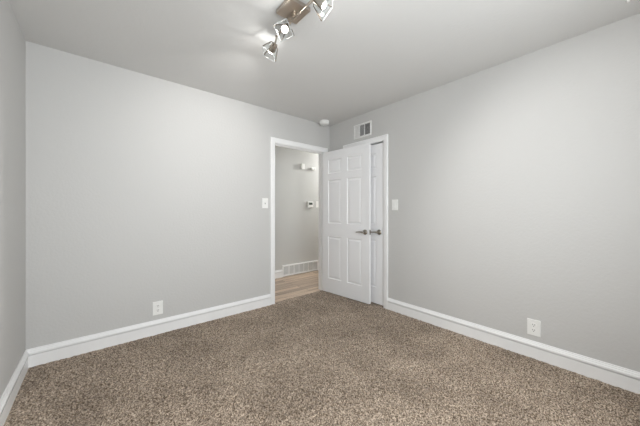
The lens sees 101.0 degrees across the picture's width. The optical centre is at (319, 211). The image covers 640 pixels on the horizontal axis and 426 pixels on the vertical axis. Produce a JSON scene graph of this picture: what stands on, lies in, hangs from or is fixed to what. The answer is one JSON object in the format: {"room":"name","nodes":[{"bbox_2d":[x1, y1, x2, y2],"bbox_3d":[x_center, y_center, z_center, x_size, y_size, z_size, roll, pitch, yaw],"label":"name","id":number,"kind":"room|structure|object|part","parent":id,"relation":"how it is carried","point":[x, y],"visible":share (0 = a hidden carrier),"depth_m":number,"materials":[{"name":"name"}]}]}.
{"room":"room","nodes":[
{"label":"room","id":0,"kind":"room"},
{"bbox_2d":[0,0,25,398],"bbox_3d":[-1.085,-0.054,0.560,0.120,2.640,3.597,0,0,-40],"label":"wall","id":1,"kind":"structure","parent":0,"point":[12,40],"depth_m":1.67,"materials":[{"name":"grey paint"}]},
{"bbox_2d":[0,350,28,425],"bbox_3d":[-1.071,1.107,0.651,0.018,0.142,3.477,0,0,-40],"label":"baseboard","id":2,"kind":"structure","parent":1,"relation":"attached to","point":[10,393],"depth_m":1.62,"materials":[{"name":"paint"}]},
{"bbox_2d":[26,41,329,349],"bbox_3d":[-0.290,-0.054,3.667,5.346,2.640,0.120,0,0,-40],"label":"wall","id":3,"kind":"structure","parent":0,"point":[142,190],"depth_m":2.40,"materials":[{"name":"grey paint"}]},
{"bbox_2d":[27,294,270,367],"bbox_3d":[-1.023,1.107,2.957,3.071,0.142,0.018,0,0,-40],"label":"baseboard","id":4,"kind":"structure","parent":3,"relation":"attached to","point":[44,354],"depth_m":2.39,"materials":[{"name":"paint"}]},
{"bbox_2d":[153,300,162,315],"bbox_3d":[-1.548,0.924,2.519,0.084,0.126,0.010,0,0,-40],"label":"wall outlet","id":5,"kind":"object","parent":3,"relation":"attached to","point":[157,306],"visible":1,"depth_m":2.52,"materials":[{"name":"white plastic"}]},
{"bbox_2d":[262,198,267,207],"bbox_3d":[-0.674,-0.099,3.252,0.080,0.124,0.020,0,0,-40],"label":"light switch","id":6,"kind":"object","parent":3,"relation":"attached to","point":[264,200],"visible":1,"depth_m":3.25,"materials":[{"name":"white plastic"}]},
{"bbox_2d":[270,137,327,304],"bbox_3d":[-0.296,0.123,3.662,0.960,2.110,0.155,0,0,-40],"label":"door frame","id":7,"kind":"structure","parent":3,"relation":"attached to","point":[274,141],"depth_m":3.42,"materials":[{"name":"paint"}]},
{"bbox_2d":[275,146,318,276],"bbox_3d":[-0.615,-0.054,4.830,4.340,2.640,0.120,0,0,-40],"label":"wall","id":8,"kind":"structure","parent":0,"point":[296,224],"depth_m":4.89,"materials":[{"name":"grey paint"}]},
{"bbox_2d":[275,263,318,278],"bbox_3d":[-0.571,1.107,4.778,4.100,0.142,0.018,0,0,-40],"label":"baseboard","id":9,"kind":"structure","parent":8,"relation":"attached to","point":[278,273],"depth_m":4.64,"materials":[{"name":"paint"}]},
{"bbox_2d":[282,260,317,276],"bbox_3d":[-0.353,1.067,4.962,0.830,0.198,0.018,0,0,-40],"label":"air vent","id":10,"kind":"object","parent":8,"relation":"in","point":[297,268],"visible":1,"depth_m":4.93,"materials":[{"name":"metal"}]},
{"bbox_2d":[307,201,312,206],"bbox_3d":[-0.188,-0.131,5.092,0.132,0.112,0.034,0,0,-40],"label":"thermostat","id":11,"kind":"object","parent":8,"relation":"attached to","point":[309,204],"visible":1,"depth_m":5.06,"materials":[{"name":"white plastic"}]},
{"bbox_2d":[4,270,639,425],"bbox_3d":[0.522,1.213,2.775,5.258,0.105,4.727,0,0,-40],"label":"floor","id":12,"kind":"structure","parent":0,"point":[319,358],"depth_m":1.83,"materials":[{"name":"beige carpet"}]},
{"bbox_2d":[9,0,639,125],"bbox_3d":[0.127,-1.324,1.599,3.311,0.100,3.617,0,0,-40],"label":"ceiling","id":13,"kind":"structure","parent":0,"point":[365,56],"depth_m":1.97,"materials":[{"name":"white paint"}]},
{"bbox_2d":[262,0,332,61],"bbox_3d":[-0.186,-1.175,1.656,0.203,0.198,0.705,0,0,-40],"label":"track light","id":14,"kind":"object","parent":13,"relation":"attached to","point":[294,11],"visible":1,"depth_m":1.64,"materials":[{"name":"silver metal"}]},
{"bbox_3d":[-0.351,-1.153,1.903,0.114,0.108,0.102,0,0,-40],"label":"wire frame","id":15,"kind":"part","parent":14,"relation":"part of","materials":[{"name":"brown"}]},
{"bbox_3d":[-0.220,-1.139,1.651,0.038,0.035,0.040,0,0,-40],"label":"bulb","id":16,"kind":"part","parent":14,"relation":"part of","materials":[{"name":"white glass"}]},
{"bbox_3d":[0.015,-1.138,1.463,0.107,0.112,0.109,0,0,-1],"label":"wire frame","id":17,"kind":"part","parent":14,"relation":"part of","materials":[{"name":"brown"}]},
{"bbox_2d":[319,120,328,125],"bbox_3d":[0.060,-1.248,3.734,0.136,0.053,0.136,0,0,-40],"label":"smoke detector","id":18,"kind":"object","parent":13,"relation":"attached to","point":[322,122],"visible":1,"depth_m":3.69,"materials":[{"name":"white plastic"}]},
{"bbox_2d":[323,143,370,303],"bbox_3d":[0.338,0.153,3.571,0.161,2.002,0.828,0,0,-45],"label":"door","id":19,"kind":"structure","parent":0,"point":[346,171],"depth_m":3.52,"materials":[{"name":"white paint"}]},
{"bbox_2d":[330,13,639,371],"bbox_3d":[1.351,-0.054,2.622,0.120,2.640,3.597,0,0,-40],"label":"wall","id":20,"kind":"structure","parent":0,"point":[515,183],"depth_m":2.12,"materials":[{"name":"grey paint"}]},
{"bbox_2d":[354,121,370,139],"bbox_3d":[0.552,-1.063,3.464,0.012,0.184,0.299,0,0,-40],"label":"air vent","id":21,"kind":"object","parent":20,"relation":"in","point":[364,129],"visible":1,"depth_m":3.46,"materials":[{"name":"metal"}]},
{"bbox_2d":[343,134,387,308],"bbox_3d":[0.614,0.127,3.479,0.138,2.102,0.748,0,0,-40],"label":"door frame","id":22,"kind":"structure","parent":20,"relation":"attached to","point":[383,139],"depth_m":3.18,"materials":[{"name":"paint"}]},
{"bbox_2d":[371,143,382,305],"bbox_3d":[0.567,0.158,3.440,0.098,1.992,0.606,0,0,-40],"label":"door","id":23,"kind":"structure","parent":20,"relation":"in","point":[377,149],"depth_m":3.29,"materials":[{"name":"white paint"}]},
{"bbox_2d":[392,199,397,209],"bbox_3d":[0.875,-0.074,3.084,0.012,0.124,0.080,0,0,-40],"label":"light switch","id":24,"kind":"object","parent":20,"relation":"attached to","point":[394,202],"visible":1,"depth_m":3.08,"materials":[{"name":"white plastic"}]},
{"bbox_2d":[387,298,639,393],"bbox_3d":[1.260,1.107,2.623,0.018,0.142,3.477,0,0,-40],"label":"baseboard","id":25,"kind":"structure","parent":20,"relation":"attached to","point":[614,375],"depth_m":2.10,"materials":[{"name":"paint"}]},
{"bbox_2d":[527,318,540,336],"bbox_3d":[1.705,0.928,2.104,0.010,0.126,0.084,0,0,-40],"label":"wall outlet","id":26,"kind":"object","parent":20,"relation":"attached to","point":[533,326],"visible":1,"depth_m":2.10,"materials":[{"name":"white plastic"}]}
]}

